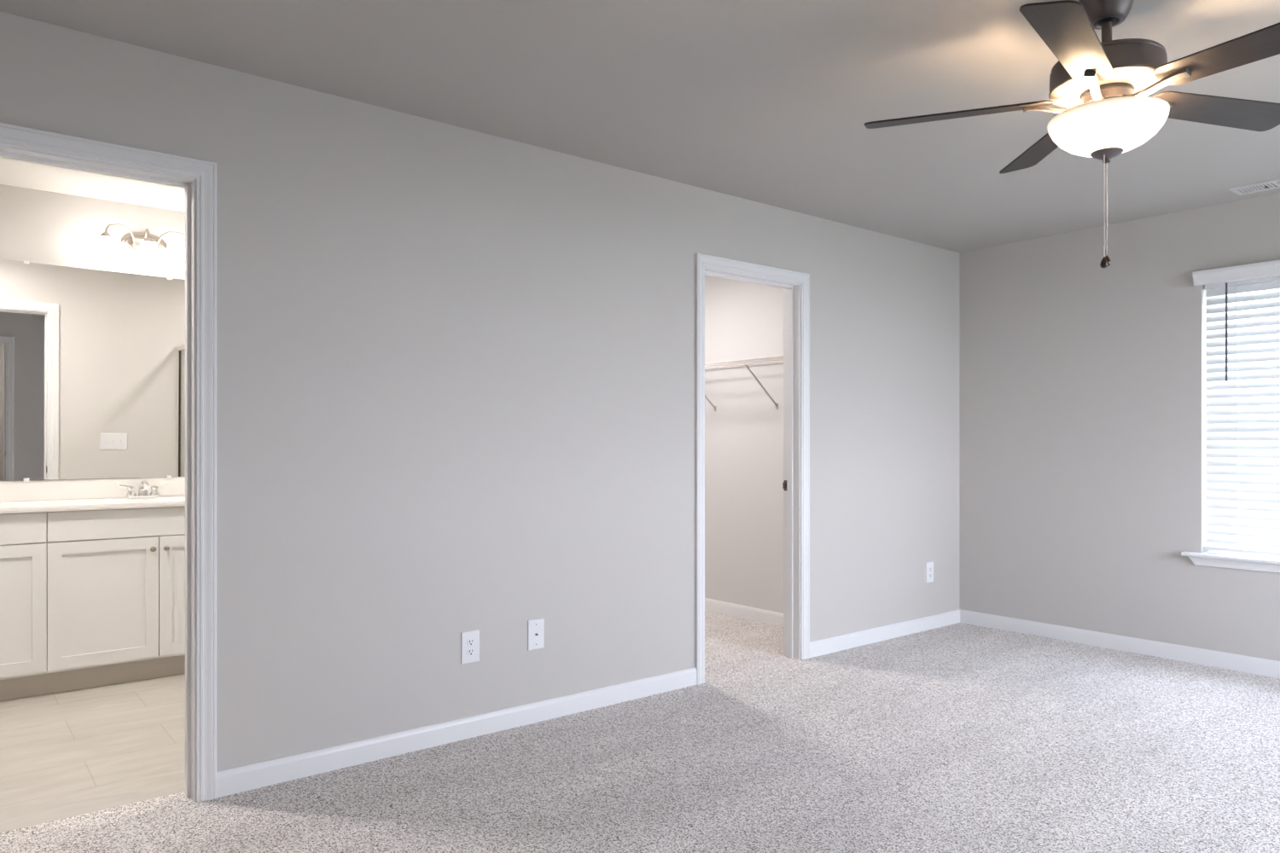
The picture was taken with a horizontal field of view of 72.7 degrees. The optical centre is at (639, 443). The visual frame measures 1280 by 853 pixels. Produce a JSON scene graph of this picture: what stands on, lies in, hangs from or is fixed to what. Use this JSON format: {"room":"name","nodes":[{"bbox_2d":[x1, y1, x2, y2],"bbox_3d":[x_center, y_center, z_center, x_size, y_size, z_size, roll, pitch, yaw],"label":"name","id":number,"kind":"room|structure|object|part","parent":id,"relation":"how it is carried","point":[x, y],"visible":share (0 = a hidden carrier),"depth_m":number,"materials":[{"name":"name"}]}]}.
{"room":"empty bedroom","nodes":[
{"label":"empty bedroom","id":0,"kind":"room"},
{"bbox_2d":[0,184,185,279],"bbox_3d":[-2.923,-0.030,4.575,3.800,2.515,0.100,0,0,-39],"label":"wall","id":1,"kind":"structure","parent":0,"point":[37,226],"depth_m":4.51,"materials":[{"name":"white paint"}]},
{"bbox_2d":[0,477,185,501],"bbox_3d":[-3.043,0.235,4.401,1.875,0.104,0.020,0,0,-39],"label":"backsplash","id":2,"kind":"structure","parent":1,"relation":"attached to","point":[10,491],"depth_m":4.51,"materials":[{"name":"white stone"}]},
{"bbox_2d":[0,259,185,482],"bbox_3d":[-3.033,-0.362,4.385,1.850,1.102,0.057,0,0,-39],"label":"wall mirror","id":3,"kind":"object","parent":1,"relation":"attached to","point":[92,362],"visible":0.92,"depth_m":4.52,"materials":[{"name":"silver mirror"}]},
{"bbox_2d":[89,223,185,270],"bbox_3d":[-2.618,-1.048,4.624,0.534,0.198,0.207,0,0,-39],"label":"vanity light","id":4,"kind":"object","parent":1,"relation":"attached to","point":[148,247],"visible":0.86,"depth_m":4.57,"materials":[{"name":"white glass"}]},
{"bbox_3d":[-2.750,-1.008,4.477,0.144,0.117,0.144,0,0,-39],"label":"lamp shade","id":5,"kind":"part","parent":4,"relation":"part of","materials":[{"name":"white glass"}]},
{"bbox_3d":[-2.716,-1.105,4.563,0.039,0.086,0.192,0,0,13],"label":"arm","id":6,"kind":"part","parent":4,"relation":"part of","materials":[{"name":"silver metal"}]},
{"bbox_3d":[-2.628,-1.116,4.636,0.010,0.059,0.105,0,0,-39],"label":"arm","id":7,"kind":"part","parent":4,"relation":"part of","materials":[{"name":"silver metal"}]},
{"bbox_3d":[-2.598,-1.008,4.600,0.144,0.117,0.144,0,0,-39],"label":"lamp shade","id":8,"kind":"part","parent":4,"relation":"part of","materials":[{"name":"white glass"}]},
{"bbox_3d":[-2.538,-1.105,4.707,0.192,0.086,0.039,0,0,-1],"label":"arm","id":9,"kind":"part","parent":4,"relation":"part of","materials":[{"name":"silver metal"}]},
{"bbox_3d":[-2.446,-1.008,4.722,0.144,0.117,0.144,0,0,-39],"label":"lamp shade","id":10,"kind":"part","parent":4,"relation":"part of","materials":[{"name":"white glass"}]},
{"bbox_2d":[0,157,185,212],"bbox_3d":[-2.268,-1.332,3.764,3.800,0.090,2.185,0,0,-39],"label":"ceiling","id":11,"kind":"structure","parent":0,"point":[17,173],"depth_m":4.33,"materials":[{"name":"white paint"}]},
{"bbox_2d":[0,11,959,771],"bbox_3d":[-0.416,-0.077,3.782,6.704,2.610,0.115,0,0,-39],"label":"wall","id":12,"kind":"structure","parent":0,"point":[456,364],"depth_m":3.50,"materials":[{"name":"grey paint"}]},
{"bbox_2d":[0,122,216,802],"bbox_3d":[-1.800,0.122,2.664,0.897,2.111,0.151,0,0,-39],"label":"door frame","id":13,"kind":"structure","parent":12,"relation":"in","point":[198,177],"depth_m":2.87,"materials":[{"name":"white paint"}]},
{"bbox_2d":[460,629,479,664],"bbox_3d":[-0.680,0.815,3.489,0.080,0.127,0.009,0,0,-39],"label":"wall outlet","id":14,"kind":"object","parent":12,"relation":"attached to","point":[469,640],"visible":1,"depth_m":3.48,"materials":[{"name":"white plastic"}]},
{"bbox_2d":[466,648,474,655],"bbox_3d":[-0.678,0.835,3.487,0.034,0.025,0.003,0,0,-39],"label":"receptacle","id":15,"kind":"object","parent":14,"relation":"attached to","point":[469,651],"depth_m":3.48,"materials":[{"name":"white plastic"}]},
{"bbox_2d":[466,639,474,645],"bbox_3d":[-0.678,0.796,3.487,0.034,0.025,0.003,0,0,-39],"label":"receptacle","id":16,"kind":"object","parent":14,"relation":"attached to","point":[469,642],"depth_m":3.48,"materials":[{"name":"white plastic"}]},
{"bbox_2d":[527,618,544,651],"bbox_3d":[-0.439,0.807,3.681,0.080,0.127,0.014,0,0,-39],"label":"cable plate","id":17,"kind":"object","parent":12,"relation":"attached to","point":[535,627],"visible":1,"depth_m":3.68,"materials":[{"name":"white plastic"}]},
{"bbox_2d":[216,609,960,797],"bbox_3d":[-0.162,1.136,3.905,5.854,0.083,0.013,0,0,-39],"label":"baseboard","id":18,"kind":"structure","parent":12,"relation":"attached to","point":[229,782],"depth_m":3.52,"materials":[{"name":"white paint"}]},
{"bbox_2d":[694,252,809,685],"bbox_3d":[0.560,0.122,4.569,0.840,2.111,0.151,0,0,-39],"label":"door frame","id":19,"kind":"structure","parent":12,"relation":"in","point":[795,285],"depth_m":4.75,"materials":[{"name":"white paint"}]},
{"bbox_3d":[0.807,0.232,4.825,0.005,0.058,0.034,0,0,-39],"label":"strike plate","id":20,"kind":"part","parent":19,"relation":"part of","materials":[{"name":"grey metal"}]},
{"bbox_2d":[925,561,933,582],"bbox_3d":[1.842,0.817,5.525,0.080,0.127,0.009,0,0,-39],"label":"wall outlet","id":21,"kind":"object","parent":12,"relation":"attached to","point":[929,566],"visible":1,"depth_m":5.52,"materials":[{"name":"white plastic"}]},
{"bbox_2d":[0,610,1279,852],"bbox_3d":[0.449,1.203,2.671,6.454,0.050,7.300,0,0,-39],"label":"floor","id":22,"kind":"structure","parent":0,"point":[959,737],"depth_m":3.14,"materials":[{"name":"carpet"}]},
{"bbox_2d":[0,512,46,701],"bbox_3d":[-3.252,0.749,3.925,0.920,0.866,0.497,0,0,-39],"label":"vanity cabinet","id":23,"kind":"object","parent":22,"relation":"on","point":[23,536],"visible":0.98,"depth_m":4.00,"materials":[{"name":"white paint"}]},
{"bbox_3d":[-3.119,0.389,3.760,0.916,0.138,0.018,0,0,-39],"label":"drawer","id":24,"kind":"part","parent":23,"relation":"part of","materials":[{"name":"white paint"}]},
{"bbox_2d":[0,495,185,514],"bbox_3d":[-2.892,0.302,4.215,1.875,0.028,0.498,0,0,-39],"label":"countertop","id":25,"kind":"structure","parent":23,"relation":"on","point":[177,501],"depth_m":4.22,"materials":[{"name":"white stone"}]},
{"bbox_2d":[116,480,168,498],"bbox_3d":[-2.645,0.241,4.630,0.178,0.093,0.174,0,0,5],"label":"faucet","id":26,"kind":"object","parent":25,"relation":"on","point":[143,486],"visible":1,"depth_m":4.61,"materials":[{"name":"silver metal"}]},
{"bbox_3d":[-2.708,0.243,4.588,0.089,0.065,0.050,0,0,-39],"label":"handle","id":27,"kind":"part","parent":26,"relation":"part of","materials":[{"name":"silver metal"}]},
{"bbox_3d":[-2.650,0.282,4.635,0.162,0.012,0.056,0,0,-39],"label":"plate","id":28,"kind":"part","parent":26,"relation":"part of","materials":[{"name":"silver metal"}]},
{"bbox_3d":[-2.619,0.235,4.597,0.046,0.081,0.144,0,0,-39],"label":"spout","id":29,"kind":"part","parent":26,"relation":"part of","materials":[{"name":"silver metal"}]},
{"bbox_3d":[-2.592,0.243,4.682,0.089,0.065,0.050,0,0,-39],"label":"handle","id":30,"kind":"part","parent":26,"relation":"part of","materials":[{"name":"silver metal"}]},
{"bbox_2d":[45,506,185,694],"bbox_3d":[-2.536,0.749,4.503,0.920,0.866,0.497,0,0,-39],"label":"vanity cabinet","id":31,"kind":"object","parent":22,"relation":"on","point":[116,578],"visible":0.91,"depth_m":4.22,"materials":[{"name":"white paint"}]},
{"bbox_3d":[-2.581,0.760,4.194,0.459,0.595,0.018,0,0,-39],"label":"door","id":32,"kind":"part","parent":31,"relation":"part of","materials":[{"name":"white paint"}]},
{"bbox_3d":[-2.404,0.389,4.338,0.916,0.138,0.018,0,0,-39],"label":"drawer","id":33,"kind":"part","parent":31,"relation":"part of","materials":[{"name":"white paint"}]},
{"bbox_3d":[-2.410,0.521,4.303,0.027,0.027,0.028,0,0,-39],"label":"knob","id":34,"kind":"part","parent":31,"relation":"part of","materials":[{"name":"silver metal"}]},
{"bbox_3d":[-2.364,0.521,4.341,0.027,0.027,0.028,0,0,-39],"label":"knob","id":35,"kind":"part","parent":31,"relation":"part of","materials":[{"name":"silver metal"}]},
{"bbox_3d":[-2.223,0.760,4.483,0.453,0.595,0.018,0,0,-39],"label":"door","id":36,"kind":"part","parent":31,"relation":"part of","materials":[{"name":"white paint"}]},
{"bbox_2d":[0,0,1279,252],"bbox_3d":[1.436,-1.312,1.925,5.854,0.100,5.100,0,0,-39],"label":"ceiling","id":37,"kind":"structure","parent":0,"point":[770,102],"depth_m":3.04,"materials":[{"name":"grey paint"}]},
{"bbox_2d":[864,0,1279,268],"bbox_3d":[1.325,-0.877,2.414,1.278,0.771,1.253,0,0,-39],"label":"ceiling fan","id":38,"kind":"object","parent":37,"relation":"hanging from","point":[1104,87],"visible":1,"depth_m":2.35,"materials":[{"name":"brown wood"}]},
{"bbox_3d":[0.939,-0.979,2.589,0.522,0.034,0.130,0,0,20],"label":"blade","id":39,"kind":"part","parent":38,"relation":"part of","materials":[{"name":"brown wood"}]},
{"bbox_3d":[1.332,-0.979,2.850,0.130,0.034,0.522,0,0,2],"label":"blade","id":40,"kind":"part","parent":38,"relation":"part of","materials":[{"name":"brown wood"}]},
{"bbox_3d":[1.066,-0.979,2.136,0.130,0.034,0.522,0,0,38],"label":"blade","id":41,"kind":"part","parent":38,"relation":"part of","materials":[{"name":"brown wood"}]},
{"bbox_3d":[1.298,-0.663,2.432,0.004,0.303,0.004,0,0,29],"label":"pull chain","id":42,"kind":"part","parent":38,"relation":"part of","materials":[{"name":"silver metal"}]},
{"bbox_3d":[1.313,-0.656,2.446,0.004,0.273,0.004,0,0,29],"label":"pull chain","id":43,"kind":"part","parent":38,"relation":"part of","materials":[{"name":"silver metal"}]},
{"bbox_3d":[1.315,-0.870,2.450,0.304,0.102,0.304,0,0,-39],"label":"lamp shade","id":44,"kind":"part","parent":38,"relation":"part of","materials":[{"name":"white glass"}]},
{"bbox_3d":[1.701,-0.979,2.558,0.522,0.034,0.130,0,0,-16],"label":"blade","id":45,"kind":"part","parent":38,"relation":"part of","materials":[{"name":"brown wood"}]},
{"bbox_3d":[1.537,-0.979,2.116,0.130,0.034,0.522,0,0,-34],"label":"blade","id":46,"kind":"part","parent":38,"relation":"part of","materials":[{"name":"brown wood"}]},
{"bbox_2d":[1228,178,1279,195],"bbox_3d":[3.084,-1.255,4.207,0.155,0.014,0.360,0,0,-39],"label":"ceiling vent","id":47,"kind":"object","parent":37,"relation":"in","point":[1271,184],"visible":1,"depth_m":4.27,"materials":[{"name":"white metal"}]},
{"bbox_2d":[704,275,783,613],"bbox_3d":[0.609,-0.017,6.087,0.115,2.490,2.185,0,0,-39],"label":"wall","id":48,"kind":"structure","parent":0,"point":[744,434],"depth_m":5.88,"materials":[{"name":"white paint"}]},
{"bbox_2d":[704,598,783,627],"bbox_3d":[-0.113,1.136,5.504,1.740,0.083,2.185,0,0,-39],"label":"baseboard","id":49,"kind":"structure","parent":48,"relation":"attached to","point":[743,612],"depth_m":5.86,"materials":[{"name":"white paint"}]},
{"bbox_2d":[704,354,783,411],"bbox_3d":[0.443,-0.380,5.957,0.309,0.306,2.171,0,0,-39],"label":"wire shelf","id":50,"kind":"object","parent":48,"relation":"attached to","point":[769,360],"visible":0.35,"depth_m":5.60,"materials":[{"name":"white metal"}]},
{"bbox_2d":[959,192,1279,661],"bbox_3d":[3.568,-0.077,4.064,0.150,2.610,4.450,0,0,-39],"label":"wall","id":51,"kind":"structure","parent":0,"point":[1083,383],"depth_m":5.04,"materials":[{"name":"grey paint"}]},
{"bbox_2d":[960,610,1279,678],"bbox_3d":[3.457,1.136,4.071,0.013,0.083,4.300,0,0,-39],"label":"baseboard","id":52,"kind":"structure","parent":51,"relation":"attached to","point":[1200,656],"depth_m":4.91,"materials":[{"name":"white paint"}]},
{"bbox_2d":[1181,295,1279,573],"bbox_3d":[3.324,-0.111,4.320,0.208,1.522,1.071,0,0,-39],"label":"window","id":53,"kind":"structure","parent":51,"relation":"in","point":[1211,558],"depth_m":4.52,"materials":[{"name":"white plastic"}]},
{"bbox_3d":[3.302,0.593,4.303,0.153,0.020,1.071,0,0,-39],"label":"sill","id":54,"kind":"part","parent":53,"relation":"part of","materials":[{"name":"white paint"}]},
{"bbox_2d":[1192,259,1279,556],"bbox_3d":[3.292,-0.176,4.295,0.111,1.484,0.967,0,0,-39],"label":"window blind","id":55,"kind":"object","parent":53,"relation":"attached to","point":[1242,430],"visible":1,"depth_m":4.52,"materials":[{"name":"white paint"}]},
{"bbox_3d":[3.126,-0.137,4.549,0.047,1.390,0.002,0,0,-39],"label":"ladder cord","id":56,"kind":"part","parent":55,"relation":"part of","materials":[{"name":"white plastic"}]},
{"bbox_3d":[3.316,-0.849,4.314,0.048,0.043,0.891,0,0,-39],"label":"head rail","id":57,"kind":"part","parent":55,"relation":"part of","materials":[{"name":"white paint"}]},
{"bbox_3d":[3.316,0.557,4.314,0.050,0.018,0.891,0,0,-39],"label":"rail","id":58,"kind":"part","parent":55,"relation":"part of","materials":[{"name":"white paint"}]},
{"bbox_3d":[3.379,-0.145,4.365,0.065,1.455,0.915,0,0,-39],"label":"frame","id":59,"kind":"part","parent":53,"relation":"part of","materials":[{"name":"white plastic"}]},
{"label":"outside","id":60,"kind":"structure","parent":0,"visible":0},
{"bbox_3d":[12.836,4.278,7.980,150.000,0.200,130.000,0,0,-39],"label":"ground","id":61,"kind":"structure","parent":60,"visible":0},
{"bbox_2d":[1228,297,1279,372],"bbox_3d":[20.648,-0.122,24.570,10.000,8.600,19.000,0,0,-39],"label":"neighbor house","id":62,"kind":"structure","parent":61,"relation":"on","point":[1276,298],"depth_m":25.51,"materials":[{"name":"white"}]}
]}

